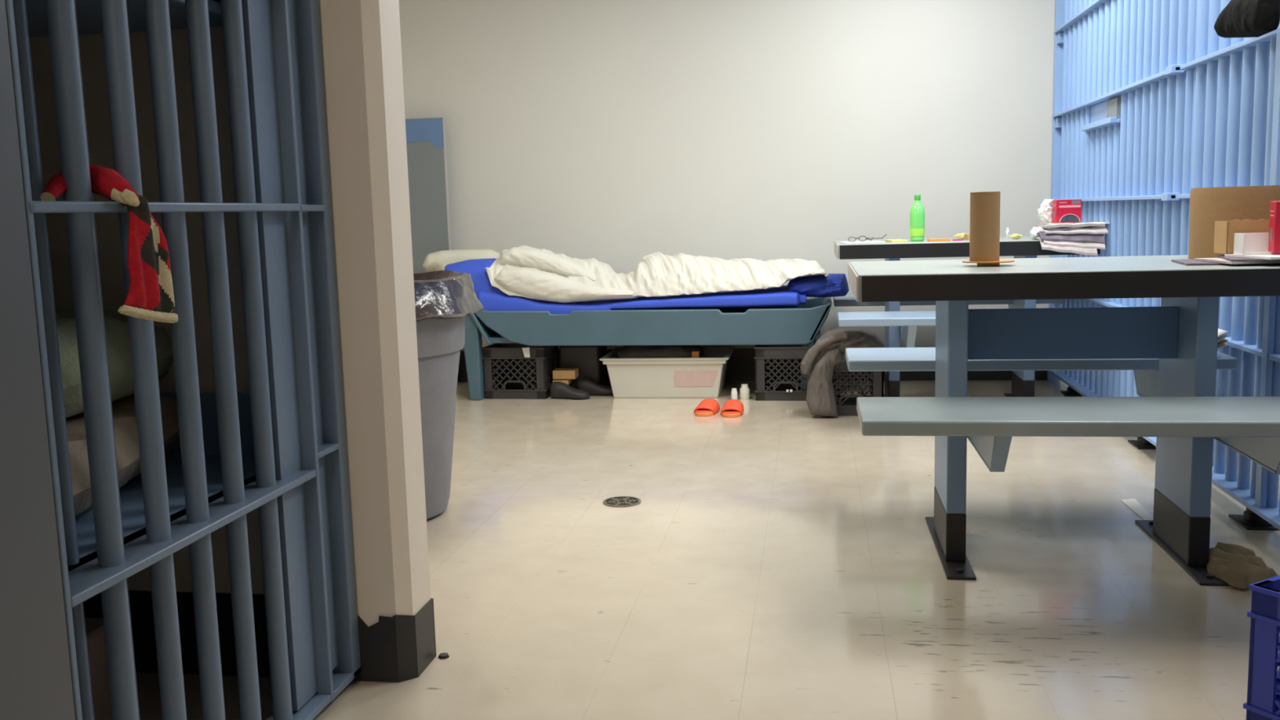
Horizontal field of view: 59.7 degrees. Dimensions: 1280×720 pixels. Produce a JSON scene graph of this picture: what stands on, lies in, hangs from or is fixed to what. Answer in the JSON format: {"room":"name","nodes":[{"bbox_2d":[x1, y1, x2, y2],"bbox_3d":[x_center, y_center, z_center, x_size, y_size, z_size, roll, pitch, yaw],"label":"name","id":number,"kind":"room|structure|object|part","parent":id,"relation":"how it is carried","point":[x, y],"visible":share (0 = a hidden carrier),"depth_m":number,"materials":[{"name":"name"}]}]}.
{"room":"prison interior","nodes":[
{"label":"prison interior","id":0,"kind":"room"},
{"bbox_2d":[29,0,435,682],"bbox_3d":[-1.564,-0.570,2.305,2.204,2.450,0.138,0,8,9],"label":"wall","id":1,"kind":"structure","parent":0,"point":[361,39],"depth_m":2.18,"materials":[{"name":"beige paint"}]},
{"bbox_2d":[25,0,244,37],"bbox_3d":[-1.328,-0.594,1.516,1.115,0.150,1.322,0,8,9],"label":"bunk","id":2,"kind":"object","parent":1,"relation":"attached to","point":[88,11],"visible":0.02,"depth_m":1.96,"materials":[{"name":"blue paint"}]},
{"bbox_2d":[67,392,275,571],"bbox_3d":[-1.306,0.229,1.624,1.115,0.150,1.322,0,8,9],"label":"bunk","id":3,"kind":"object","parent":1,"relation":"attached to","point":[131,499],"visible":0.09,"depth_m":1.97,"materials":[{"name":"blue paint"}]},
{"bbox_2d":[65,394,179,515],"bbox_3d":[-1.294,0.189,1.652,1.029,0.124,1.190,0,8,9],"label":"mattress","id":4,"kind":"object","parent":3,"relation":"on","point":[124,416],"visible":0.18,"depth_m":1.82,"materials":[{"name":"beige fabric"}]},
{"bbox_2d":[55,309,173,417],"bbox_3d":[-1.291,0.029,1.772,0.900,0.162,0.870,0,8,9],"label":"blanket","id":5,"kind":"object","parent":4,"relation":"on","point":[116,324],"visible":0.24,"depth_m":1.87,"materials":[{"name":"fabric"}]},
{"bbox_2d":[135,379,1279,719],"bbox_3d":[0.369,0.660,2.330,6.200,0.100,7.700,0,8,9],"label":"floor","id":6,"kind":"structure","parent":0,"point":[775,560],"depth_m":2.76,"materials":[{"name":"concrete"}]},
{"bbox_2d":[13,0,140,719],"bbox_3d":[-0.783,-0.480,1.458,0.022,2.450,0.121,0,8,9],"label":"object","id":7,"kind":"object","parent":6,"relation":"on","point":[19,6],"visible":0.25,"depth_m":1.47,"materials":[{"name":"blue paint"}]},
{"bbox_2d":[84,617,112,719],"bbox_3d":[-1.094,0.596,1.972,0.220,0.200,0.270,0,8,9],"label":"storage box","id":8,"kind":"object","parent":6,"relation":"on","point":[95,630],"visible":0.02,"depth_m":2.02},
{"bbox_2d":[404,117,457,384],"bbox_3d":[-1.518,-0.588,6.223,0.983,1.460,0.022,0,8,13],"label":"panel","id":9,"kind":"object","parent":6,"relation":"on","point":[426,145],"visible":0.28,"depth_m":6.08,"materials":[{"name":"grey paint"}]},
{"bbox_3d":[-1.041,-0.587,6.117,0.006,1.460,0.020,0,8,13],"label":"edge trim","id":10,"kind":"part","parent":9,"relation":"part of","materials":[{"name":"grey metal"}]},
{"bbox_2d":[438,652,448,658],"bbox_3d":[-0.414,0.623,2.355,0.023,0.007,0.023,0,8,9],"label":"debris","id":11,"kind":"object","parent":6,"relation":"on","point":[442,655],"visible":1,"depth_m":2.35,"materials":[{"name":"grey rubber"}]},
{"bbox_2d":[413,270,484,519],"bbox_3d":[-0.818,0.113,3.467,0.671,0.752,0.686,0,8,9],"label":"trash can","id":12,"kind":"object","parent":6,"relation":"on","point":[443,299],"visible":0.24,"depth_m":3.34,"materials":[{"name":"grey plastic"}]},
{"bbox_2d":[481,342,559,399],"bbox_3d":[-0.613,0.049,5.776,0.344,0.266,0.298,0,8,9],"label":"crate","id":13,"kind":"object","parent":6,"relation":"on","point":[545,357],"visible":0.93,"depth_m":5.66,"materials":[{"name":"grey plastic"}]},
{"bbox_2d":[550,381,590,399],"bbox_3d":[-0.352,0.152,5.630,0.200,0.085,0.095,1,8,17],"label":"shoe","id":14,"kind":"object","parent":6,"relation":"on","point":[558,389],"visible":1,"depth_m":5.61,"materials":[{"name":"black leather"}]},
{"bbox_2d":[552,379,572,384],"bbox_3d":[-0.397,0.110,5.703,0.080,0.024,0.100,0,8,9],"label":"carton","id":15,"kind":"object","parent":14,"relation":"on","point":[566,381],"visible":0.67,"depth_m":5.66,"materials":[{"name":"cardboard"}]},
{"bbox_2d":[552,368,578,379],"bbox_3d":[-0.380,0.070,5.705,0.116,0.044,0.100,0,8,9],"label":"carton","id":16,"kind":"object","parent":15,"relation":"on","point":[558,373],"visible":1,"depth_m":5.66,"materials":[{"name":"cardboard"}]},
{"bbox_2d":[559,345,608,389],"bbox_3d":[-0.296,0.033,5.896,0.210,0.250,0.250,0,8,9],"label":"bin","id":17,"kind":"object","parent":6,"relation":"on","point":[586,358],"visible":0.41,"depth_m":5.77,"materials":[{"name":"grey plastic"}]},
{"bbox_2d":[577,378,613,395],"bbox_3d":[-0.217,0.137,5.718,0.203,0.085,0.100,0,8,9],"label":"shoe","id":18,"kind":"object","parent":6,"relation":"on","point":[592,387],"visible":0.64,"depth_m":5.68,"materials":[{"name":"black leather"}]},
{"bbox_2d":[603,496,640,506],"bbox_3d":[-0.058,0.455,3.580,0.122,0.004,0.122,0,8,9],"label":"floor drain","id":19,"kind":"object","parent":6,"relation":"on","point":[617,501],"visible":1,"depth_m":3.58,"materials":[{"name":"metal"}]},
{"bbox_2d":[463,297,831,399],"bbox_3d":[0.053,-0.074,5.771,1.848,0.475,0.620,0,8,9],"label":"cot","id":20,"kind":"object","parent":6,"relation":"on","point":[802,324],"visible":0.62,"depth_m":5.46,"materials":[{"name":"blue metal"}]},
{"bbox_3d":[-0.852,-0.027,5.658,0.094,0.460,0.070,0,8,9],"label":"leg","id":21,"kind":"part","parent":20,"relation":"part of","materials":[{"name":"teal plastic"}]},
{"bbox_2d":[479,284,806,314],"bbox_3d":[0.017,-0.317,5.741,1.660,0.165,0.570,0,8,9],"label":"mattress","id":22,"kind":"object","parent":20,"relation":"on","point":[774,296],"visible":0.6,"depth_m":5.47,"materials":[{"name":"blue fabric"}]},
{"bbox_2d":[422,248,500,271],"bbox_3d":[-0.959,-0.504,5.994,0.444,0.181,0.130,0,8,9],"label":"pillow","id":23,"kind":"object","parent":22,"relation":"on","point":[437,260],"visible":0.44,"depth_m":5.95,"materials":[{"name":"white fabric"}]},
{"bbox_2d":[444,257,506,300],"bbox_3d":[-0.711,-0.384,5.720,0.586,0.276,0.272,0,8,9],"label":"pillow","id":24,"kind":"object","parent":22,"relation":"on","point":[476,268],"visible":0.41,"depth_m":5.61,"materials":[{"name":"blue fabric"}]},
{"bbox_2d":[484,245,828,302],"bbox_3d":[0.096,-0.455,5.663,1.695,0.288,0.526,0,8,9],"label":"comforter","id":25,"kind":"object","parent":22,"relation":"on","point":[522,271],"visible":1,"depth_m":5.50,"materials":[{"name":"beige fabric"}]},
{"bbox_2d":[785,273,848,297],"bbox_3d":[0.870,-0.365,5.495,0.316,0.117,0.242,0,8,9],"label":"sheet","id":26,"kind":"object","parent":22,"relation":"on","point":[835,285],"visible":0.94,"depth_m":5.40,"materials":[{"name":"blue fabric"}]},
{"bbox_2d":[470,297,831,343],"bbox_3d":[0.071,-0.217,5.744,1.802,0.185,0.610,0,8,9],"label":"frame","id":27,"kind":"object","parent":20,"relation":"on","point":[802,323],"depth_m":5.45,"materials":[{"name":"metal"}]},
{"bbox_3d":[0.034,-0.169,5.458,1.785,0.202,0.025,0,8,9],"label":"panel","id":28,"kind":"part","parent":20,"relation":"part of","materials":[{"name":"teal plastic"}]},
{"bbox_3d":[0.125,-0.248,6.040,1.785,0.202,0.025,0,8,9],"label":"panel","id":29,"kind":"part","parent":20,"relation":"part of","materials":[{"name":"teal plastic"}]},
{"bbox_3d":[0.812,0.041,5.409,0.069,0.300,0.070,0,8,9],"label":"leg","id":30,"kind":"part","parent":20,"relation":"part of","materials":[{"name":"teal plastic"}]},
{"bbox_2d":[599,346,735,397],"bbox_3d":[0.155,0.062,5.753,0.645,0.205,0.482,0,8,9],"label":"tub","id":31,"kind":"object","parent":6,"relation":"on","point":[704,376],"visible":0.91,"depth_m":5.55,"materials":[{"name":"plastic"}]},
{"bbox_2d":[617,345,703,358],"bbox_3d":[0.106,-0.042,5.717,0.440,0.101,0.300,0,8,9],"label":"folded clothes","id":32,"kind":"object","parent":31,"relation":"in","point":[627,351],"visible":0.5,"depth_m":5.59,"materials":[{"name":"black fabric"}]},
{"bbox_3d":[0.278,0.091,5.522,0.220,0.080,0.010,0,8,9],"label":"pink panel","id":33,"kind":"part","parent":31,"relation":"part of","materials":[{"name":"pink paper"}]},
{"bbox_2d":[692,351,699,357],"bbox_3d":[0.276,-0.026,5.529,0.035,0.032,0.020,0,8,9],"label":"packet","id":34,"kind":"object","parent":31,"relation":"in","point":[695,353],"visible":1,"depth_m":5.52,"materials":[{"name":"orange cardboard"}]},
{"bbox_2d":[693,398,719,416],"bbox_3d":[0.314,0.212,5.147,0.098,0.058,0.235,1,8,17],"label":"sandal","id":35,"kind":"object","parent":6,"relation":"on","point":[708,406],"visible":1,"depth_m":5.08,"materials":[{"name":"orange plastic"}]},
{"bbox_2d":[720,399,743,417],"bbox_3d":[0.424,0.214,5.104,0.098,0.058,0.235,0,8,10],"label":"sandal","id":36,"kind":"object","parent":6,"relation":"on","point":[731,408],"visible":1,"depth_m":5.04,"materials":[{"name":"orange plastic"}]},
{"bbox_2d":[731,387,737,399],"bbox_3d":[0.462,0.167,5.465,0.030,0.055,0.030,0,8,9],"label":"pill bottle","id":37,"kind":"object","parent":6,"relation":"on","point":[734,393],"visible":0.91,"depth_m":5.45,"materials":[{"name":"white plastic"}]},
{"bbox_2d":[739,383,749,399],"bbox_3d":[0.514,0.156,5.476,0.048,0.072,0.048,0,8,9],"label":"jar","id":38,"kind":"object","parent":6,"relation":"on","point":[744,389],"visible":1,"depth_m":5.46,"materials":[{"name":"white plastic"}]},
{"bbox_2d":[754,340,816,400],"bbox_3d":[0.726,0.050,5.506,0.306,0.262,0.294,0,8,9],"label":"crate","id":39,"kind":"object","parent":6,"relation":"on","point":[766,389],"visible":0.7,"depth_m":5.39,"materials":[{"name":"grey plastic"}]},
{"bbox_2d":[831,361,883,415],"bbox_3d":[0.962,0.104,5.072,0.278,0.255,0.278,0,8,9],"label":"crate","id":40,"kind":"object","parent":6,"relation":"on","point":[846,404],"visible":0.48,"depth_m":4.95,"materials":[{"name":"grey plastic"}]},
{"bbox_2d":[800,327,884,416],"bbox_3d":[0.904,0.051,4.959,0.382,0.388,0.231,0,8,9],"label":"towel","id":41,"kind":"object","parent":40,"relation":"hanging from","point":[828,350],"visible":0.93,"depth_m":4.88,"materials":[{"name":"grey fabric"}]},
{"bbox_2d":[833,235,1100,396],"bbox_3d":[1.452,-0.171,5.126,1.086,0.760,1.275,0,8,9],"label":"picnic table","id":42,"kind":"object","parent":6,"relation":"on","point":[897,323],"visible":0.5,"depth_m":4.80,"materials":[{"name":"grey metal"}]},
{"bbox_2d":[839,240,885,244],"bbox_3d":[0.997,-0.530,5.016,0.175,0.004,0.230,-1,8,3],"label":"paper sheet","id":43,"kind":"object","parent":42,"relation":"on","point":[855,242],"visible":1,"depth_m":4.93,"materials":[{"name":"white paper"}]},
{"bbox_2d":[848,234,886,241],"bbox_3d":[1.016,-0.549,5.020,0.181,0.030,0.064,-4,8,-19],"label":"eyeglasses","id":44,"kind":"object","parent":43,"relation":"on","point":[886,234],"visible":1,"depth_m":4.99,"materials":[{"name":"black paint"}]},
{"bbox_3d":[1.376,-0.177,4.646,1.086,0.033,0.313,0,8,9],"label":"bench seat","id":45,"kind":"part","parent":42,"relation":"part of","materials":[{"name":"blue paint"}]},
{"bbox_3d":[1.178,0.139,5.211,0.050,0.127,0.297,0,8,9],"label":"leg","id":46,"kind":"part","parent":42,"relation":"part of","materials":[{"name":"black paint"}]},
{"bbox_3d":[1.169,-0.205,5.165,0.049,0.568,0.296,0,8,9],"label":"leg","id":47,"kind":"part","parent":42,"relation":"part of","materials":[{"name":"blue metal"}]},
{"bbox_2d":[884,239,907,242],"bbox_3d":[1.152,-0.537,5.017,0.070,0.009,0.120,-2,8,-2],"label":"packet","id":48,"kind":"object","parent":42,"relation":"on","point":[886,240],"visible":1,"depth_m":4.96,"materials":[{"name":"paper"}]},
{"bbox_3d":[1.158,-0.124,4.816,0.035,0.102,0.470,0,8,9],"label":"bench arm","id":49,"kind":"part","parent":42,"relation":"part of","materials":[{"name":"blue paint"}]},
{"bbox_2d":[909,195,924,240],"bbox_3d":[1.251,-0.640,5.028,0.069,0.206,0.069,0,8,9],"label":"drink bottle","id":50,"kind":"object","parent":42,"relation":"on","point":[917,215],"visible":1,"depth_m":5.00,"materials":[{"name":"green plastic"}]},
{"bbox_2d":[927,238,951,241],"bbox_3d":[1.335,-0.536,4.978,0.095,0.008,0.100,0,8,12],"label":"packet","id":51,"kind":"object","parent":42,"relation":"on","point":[935,239],"visible":1,"depth_m":4.93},
{"bbox_3d":[1.523,-0.305,5.588,1.086,0.033,0.313,0,8,9],"label":"bench seat","id":52,"kind":"part","parent":42,"relation":"part of","materials":[{"name":"blue paint"}]},
{"bbox_2d":[954,232,964,239],"bbox_3d":[1.469,-0.565,5.086,0.076,0.030,0.031,0,8,9],"label":"wrapper","id":53,"kind":"object","parent":42,"relation":"on","point":[959,236],"visible":0.69,"depth_m":5.08,"materials":[{"name":"paper"}]},
{"bbox_2d":[964,233,969,239],"bbox_3d":[1.496,-0.553,5.002,0.065,0.026,0.100,0,8,9],"label":"carton","id":54,"kind":"object","parent":42,"relation":"on","point":[966,236],"visible":0.36,"depth_m":4.99,"materials":[{"name":"cardboard"}]},
{"bbox_2d":[1005,226,1009,238],"bbox_3d":[1.648,-0.570,4.996,0.016,0.053,0.018,0,8,9],"label":"wrapper","id":55,"kind":"object","parent":42,"relation":"on","point":[1007,232],"visible":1,"depth_m":4.99,"materials":[{"name":"white plastic"}]},
{"bbox_3d":[1.758,0.196,5.128,0.070,0.016,0.550,0,8,9],"label":"floor plate","id":56,"kind":"part","parent":42,"relation":"part of","materials":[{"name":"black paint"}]},
{"bbox_2d":[1009,233,1022,239],"bbox_3d":[1.662,-0.546,4.926,0.054,0.024,0.035,0,8,9],"label":"wrapper","id":57,"kind":"object","parent":42,"relation":"on","point":[1013,236],"visible":1,"depth_m":4.92,"materials":[{"name":"paper"}]},
{"bbox_3d":[1.758,0.135,5.120,0.050,0.127,0.297,0,8,9],"label":"leg","id":58,"kind":"part","parent":42,"relation":"part of","materials":[{"name":"black paint"}]},
{"bbox_3d":[1.748,-0.209,5.075,0.049,0.568,0.296,0,8,9],"label":"leg","id":59,"kind":"part","parent":42,"relation":"part of","materials":[{"name":"blue metal"}]},
{"bbox_2d":[1032,222,1110,256],"bbox_3d":[1.834,-0.516,4.751,0.284,0.134,0.342,0,8,9],"label":"stack","id":60,"kind":"object","parent":42,"relation":"on","point":[1082,238],"visible":0.96,"depth_m":4.63,"materials":[{"name":"white paper"}]},
{"bbox_2d":[1029,226,1044,239],"bbox_3d":[1.700,-0.544,4.768,0.070,0.058,0.062,0,8,9],"label":"wrapper","id":61,"kind":"object","parent":60,"relation":"on","point":[1033,233],"visible":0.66,"depth_m":4.75,"materials":[{"name":"white paper"}]},
{"bbox_2d":[1037,198,1053,223],"bbox_3d":[1.779,-0.648,4.865,0.083,0.115,0.074,5,10,43],"label":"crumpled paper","id":62,"kind":"object","parent":60,"relation":"on","point":[1045,211],"visible":0.86,"depth_m":4.84,"materials":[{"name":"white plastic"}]},
{"bbox_2d":[1052,199,1081,222],"bbox_3d":[1.835,-0.640,4.794,0.109,0.098,0.051,-2,7,0],"label":"carton","id":63,"kind":"object","parent":60,"relation":"on","point":[1063,211],"visible":1,"depth_m":4.77,"materials":[{"name":"red cardboard"}]},
{"bbox_2d":[1060,214,1079,222],"bbox_3d":[1.841,-0.607,4.773,0.082,0.033,0.001,-2,7,0],"label":"picture","id":64,"kind":"object","parent":63,"relation":"attached to","point":[1064,218],"depth_m":4.77},
{"bbox_2d":[845,254,1279,586],"bbox_3d":[1.109,0.128,2.926,1.086,0.760,1.275,0,8,9],"label":"picnic table","id":65,"kind":"object","parent":6,"relation":"on","point":[1171,348],"visible":1,"depth_m":2.73,"materials":[{"name":"metal"}]},
{"bbox_3d":[0.835,0.437,3.011,0.050,0.127,0.297,0,8,9],"label":"leg","id":66,"kind":"part","parent":65,"relation":"part of","materials":[{"name":"black paint"}]},
{"bbox_3d":[0.836,0.498,3.019,0.070,0.016,0.550,0,8,9],"label":"floor plate","id":67,"kind":"part","parent":65,"relation":"part of","materials":[{"name":"black paint"}]},
{"bbox_3d":[0.826,0.094,2.966,0.049,0.568,0.296,0,8,9],"label":"leg","id":68,"kind":"part","parent":65,"relation":"part of","materials":[{"name":"blue metal"}]},
{"bbox_2d":[962,259,1014,266],"bbox_3d":[0.900,-0.250,2.879,0.132,0.012,0.132,0,8,9],"label":"disc","id":69,"kind":"object","parent":65,"relation":"on","point":[979,263],"visible":0.76,"depth_m":2.85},
{"bbox_2d":[969,191,1000,261],"bbox_3d":[0.887,-0.343,2.868,0.074,0.176,0.074,0,8,9],"label":"cardboard tube","id":70,"kind":"object","parent":69,"relation":"on","point":[984,206],"visible":1,"depth_m":2.84,"materials":[{"name":"brown cardboard"}]},
{"bbox_3d":[0.815,0.175,2.616,0.035,0.102,0.470,0,8,9],"label":"bench arm","id":71,"kind":"part","parent":65,"relation":"part of","materials":[{"name":"blue paint"}]},
{"bbox_3d":[1.181,-0.006,3.388,1.086,0.033,0.313,0,8,9],"label":"bench seat","id":72,"kind":"part","parent":65,"relation":"part of","materials":[{"name":"blue paint"}]},
{"bbox_3d":[1.034,0.122,2.446,1.086,0.033,0.313,0,8,9],"label":"bench seat","id":73,"kind":"part","parent":65,"relation":"part of","materials":[{"name":"paint"}]},
{"bbox_3d":[1.518,0.076,3.218,0.065,0.102,0.470,0,8,9],"label":"bench arm","id":74,"kind":"part","parent":65,"relation":"part of","materials":[{"name":"blue paint"}]},
{"bbox_3d":[1.415,0.434,2.920,0.050,0.127,0.297,0,8,9],"label":"leg","id":75,"kind":"part","parent":65,"relation":"part of","materials":[{"name":"black paint"}]},
{"bbox_3d":[1.415,0.495,2.929,0.070,0.016,0.550,0,8,9],"label":"floor plate","id":76,"kind":"part","parent":65,"relation":"part of","materials":[{"name":"black paint"}]},
{"bbox_3d":[1.406,0.090,2.875,0.049,0.568,0.296,0,8,9],"label":"leg","id":77,"kind":"part","parent":65,"relation":"part of","materials":[{"name":"blue metal"}]},
{"bbox_2d":[1217,328,1228,349],"bbox_3d":[1.615,-0.060,3.273,0.141,0.068,0.200,0,8,9],"label":"folded papers","id":78,"kind":"object","parent":65,"relation":"on","point":[1221,341],"visible":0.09,"depth_m":3.17,"materials":[{"name":"paper"}]},
{"bbox_2d":[1171,253,1279,265],"bbox_3d":[1.472,-0.242,2.660,0.340,0.021,0.311,0,8,9],"label":"stack","id":79,"kind":"object","parent":65,"relation":"on","point":[1228,259],"visible":0.97,"depth_m":2.62,"materials":[{"name":"white paper"}]},
{"bbox_2d":[1213,218,1269,253],"bbox_3d":[1.505,-0.305,2.724,0.165,0.084,0.075,-1,8,6],"label":"carton","id":80,"kind":"object","parent":79,"relation":"on","point":[1224,231],"visible":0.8,"depth_m":2.69,"materials":[{"name":"cardboard"}]},
{"bbox_2d":[1233,232,1271,254],"bbox_3d":[1.491,-0.277,2.648,0.130,0.050,0.055,-1,8,7],"label":"box","id":81,"kind":"object","parent":79,"relation":"on","point":[1245,243],"visible":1,"depth_m":2.67,"materials":[{"name":"cardboard"}]},
{"bbox_2d":[1267,200,1279,254],"bbox_3d":[1.542,-0.311,2.607,0.116,0.124,0.051,1,8,16],"label":"carton","id":82,"kind":"object","parent":79,"relation":"on","point":[1274,215],"visible":0.89,"depth_m":2.60,"materials":[{"name":"red cardboard"}]},
{"bbox_2d":[1187,185,1279,259],"bbox_3d":[1.562,-0.357,2.894,0.246,0.184,0.246,0,8,9],"label":"carton","id":83,"kind":"object","parent":65,"relation":"on","point":[1207,206],"visible":0.66,"depth_m":2.82,"materials":[{"name":"brown cardboard"}]},
{"bbox_3d":[1.410,0.171,2.523,0.065,0.102,0.470,0,8,9],"label":"bench arm","id":84,"kind":"part","parent":65,"relation":"part of","materials":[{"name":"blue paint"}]},
{"bbox_2d":[1120,498,1153,519],"bbox_3d":[1.484,0.450,3.303,0.046,0.002,0.305,0,8,9],"label":"paper sheet","id":85,"kind":"object","parent":6,"relation":"on","point":[1132,504],"visible":0.94,"depth_m":3.33,"materials":[{"name":"white paper"}]},
{"bbox_2d":[1049,0,1279,257],"label":"bars","id":86,"kind":"object","parent":6,"relation":"in","point":[1157,104],"depth_m":4.03,"materials":[{"name":"blue paint"}]},
{"bbox_3d":[1.940,-1.478,4.594,0.080,0.073,1.958,0,8,9],"label":"rail","id":87,"kind":"part","parent":86,"relation":"part of","materials":[{"name":"blue metal"}]},
{"bbox_3d":[1.994,-1.063,4.819,0.012,0.090,0.330,0,8,9],"label":"hatch plate","id":88,"kind":"part","parent":86,"relation":"part of","materials":[{"name":"blue paint"}]},
{"bbox_2d":[1081,116,1120,131],"bbox_3d":[1.962,-1.000,4.736,0.065,0.022,0.580,0,8,9],"label":"shelf","id":89,"kind":"object","parent":86,"relation":"attached to","point":[1104,123],"depth_m":4.67,"materials":[{"name":"metal"}]},
{"bbox_3d":[1.962,-0.655,4.702,0.080,0.073,1.958,0,8,9],"label":"rail","id":90,"kind":"part","parent":86,"relation":"part of","materials":[{"name":"blue metal"}]},
{"bbox_3d":[1.951,-1.071,4.647,0.080,0.073,1.958,0,8,9],"label":"rail","id":91,"kind":"part","parent":86,"relation":"part of","materials":[{"name":"blue metal"}]},
{"bbox_3d":[1.659,-0.406,2.693,0.064,0.014,2.088,0,8,9],"label":"rail","id":92,"kind":"part","parent":86,"relation":"part of","materials":[{"name":"blue metal"}]},
{"bbox_3d":[1.648,-0.823,2.638,0.064,0.014,2.088,0,8,9],"label":"rail","id":93,"kind":"part","parent":86,"relation":"part of","materials":[{"name":"blue metal"}]},
{"bbox_2d":[1213,0,1279,37],"bbox_3d":[1.586,-0.899,2.920,0.065,0.128,0.355,0,8,9],"label":"garment","id":94,"kind":"object","parent":86,"relation":"hanging from","point":[1239,18],"visible":1,"depth_m":2.83,"materials":[{"name":"fabric"}]},
{"bbox_2d":[1206,542,1277,590],"bbox_3d":[1.471,0.502,2.756,0.150,0.043,0.307,0,8,9],"label":"rag","id":95,"kind":"object","parent":6,"relation":"on","point":[1237,566],"visible":0.96,"depth_m":2.71,"materials":[{"name":"brown fabric"}]},
{"bbox_2d":[1211,439,1279,530],"label":"grille","id":96,"kind":"object","parent":6,"relation":"on","point":[1259,492],"depth_m":3.14,"materials":[{"name":"blue metal"}]},
{"bbox_3d":[1.682,0.436,2.804,0.100,0.014,2.088,0,8,9],"label":"rail","id":97,"kind":"part","parent":96,"relation":"part of","materials":[{"name":"blue metal"}]},
{"bbox_2d":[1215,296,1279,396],"label":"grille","id":98,"kind":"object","parent":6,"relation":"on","point":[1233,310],"depth_m":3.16,"materials":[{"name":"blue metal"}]},
{"bbox_3d":[1.985,0.165,4.804,0.100,0.014,1.948,0,8,9],"label":"rail","id":99,"kind":"part","parent":98,"relation":"part of","materials":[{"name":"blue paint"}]},
{"bbox_3d":[1.974,-0.229,4.758,0.080,0.073,1.958,0,8,9],"label":"rail","id":100,"kind":"part","parent":98,"relation":"part of","materials":[{"name":"blue metal"}]},
{"bbox_3d":[1.671,0.020,2.749,0.064,0.014,2.088,0,8,9],"label":"rail","id":101,"kind":"part","parent":98,"relation":"part of","materials":[{"name":"blue metal"}]},
{"bbox_2d":[1243,575,1279,719],"bbox_3d":[1.238,0.515,1.865,0.288,0.262,0.288,-6,9,-29],"label":"crate","id":102,"kind":"object","parent":6,"relation":"on","point":[1263,702],"visible":1,"depth_m":1.90,"materials":[{"name":"blue plastic"}]},
{"bbox_2d":[399,0,1271,379],"bbox_3d":[0.914,-1.109,5.885,6.200,2.450,0.100,0,8,9],"label":"wall","id":103,"kind":"structure","parent":0,"point":[615,133],"depth_m":5.89,"materials":[{"name":"beige paint"}]},
{"bbox_2d":[457,346,1047,382],"bbox_3d":[0.050,0.030,6.120,4.205,0.178,0.006,0,8,9],"label":"baseboard","id":104,"kind":"structure","parent":103,"relation":"attached to","point":[741,362],"depth_m":6.03,"materials":[{"name":"black paint"}]},
{"bbox_3d":[-1.009,-0.264,-0.139,0.100,2.450,2.490,0,8,9],"label":"wall","id":105,"kind":"structure","parent":0,"visible":0},
{"bbox_2d":[4,0,333,719],"bbox_3d":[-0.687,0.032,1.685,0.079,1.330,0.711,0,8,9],"label":"door","id":106,"kind":"structure","parent":105,"relation":"in","point":[295,482],"depth_m":1.73,"materials":[{"name":"blue paint"}]},
{"bbox_2d":[40,164,177,323],"bbox_3d":[-0.699,-0.150,1.476,0.122,0.220,0.132,-2,8,-7],"label":"scarf","id":107,"kind":"object","parent":106,"relation":"hanging from","point":[150,295],"visible":0.99,"depth_m":1.47,"materials":[{"name":"red fabric"}]},
{"bbox_3d":[-0.663,-0.225,1.643,0.016,0.014,0.695,0,8,9],"label":"rail","id":108,"kind":"part","parent":106,"relation":"part of","materials":[{"name":"metal"}]},
{"bbox_3d":[-0.683,0.253,1.714,0.075,0.014,0.689,0,8,9],"label":"rail","id":109,"kind":"part","parent":106,"relation":"part of","materials":[{"name":"grey metal"}]},
{"bbox_3d":[-0.636,-0.008,1.980,0.010,1.290,0.085,0,8,9],"label":"lock plate","id":110,"kind":"part","parent":106,"relation":"part of","materials":[{"name":"blue paint"}]},
{"bbox_3d":[-0.671,0.683,1.770,0.075,0.014,0.689,0,8,9],"label":"rail","id":111,"kind":"part","parent":106,"relation":"part of","materials":[{"name":"metal"}]},
{"bbox_2d":[0,0,360,719],"bbox_3d":[-0.717,-0.496,1.569,0.112,2.450,1.066,0,8,9],"label":"trim","id":112,"kind":"structure","parent":105,"relation":"attached to","point":[36,679],"depth_m":1.32,"materials":[{"name":"blue paint"}]},
{"bbox_3d":[-0.604,-0.278,2.037,0.016,0.012,0.100,0,8,9],"label":"rail","id":113,"kind":"part","parent":112,"relation":"part of","materials":[{"name":"metal"}]},
{"bbox_3d":[-0.640,-0.581,2.004,0.010,2.400,0.091,0,8,9],"label":"jamb plate","id":114,"kind":"part","parent":112,"relation":"part of","materials":[{"name":"blue paint"}]},
{"bbox_3d":[-0.610,0.172,2.103,0.050,0.011,0.093,0,8,9],"label":"rail","id":115,"kind":"part","parent":112,"relation":"part of","materials":[{"name":"grey metal"}]},
{"bbox_3d":[-0.605,0.628,2.183,0.070,0.014,0.129,0,8,9],"label":"sill","id":116,"kind":"part","parent":112,"relation":"part of","materials":[{"name":"blue paint"}]}
]}

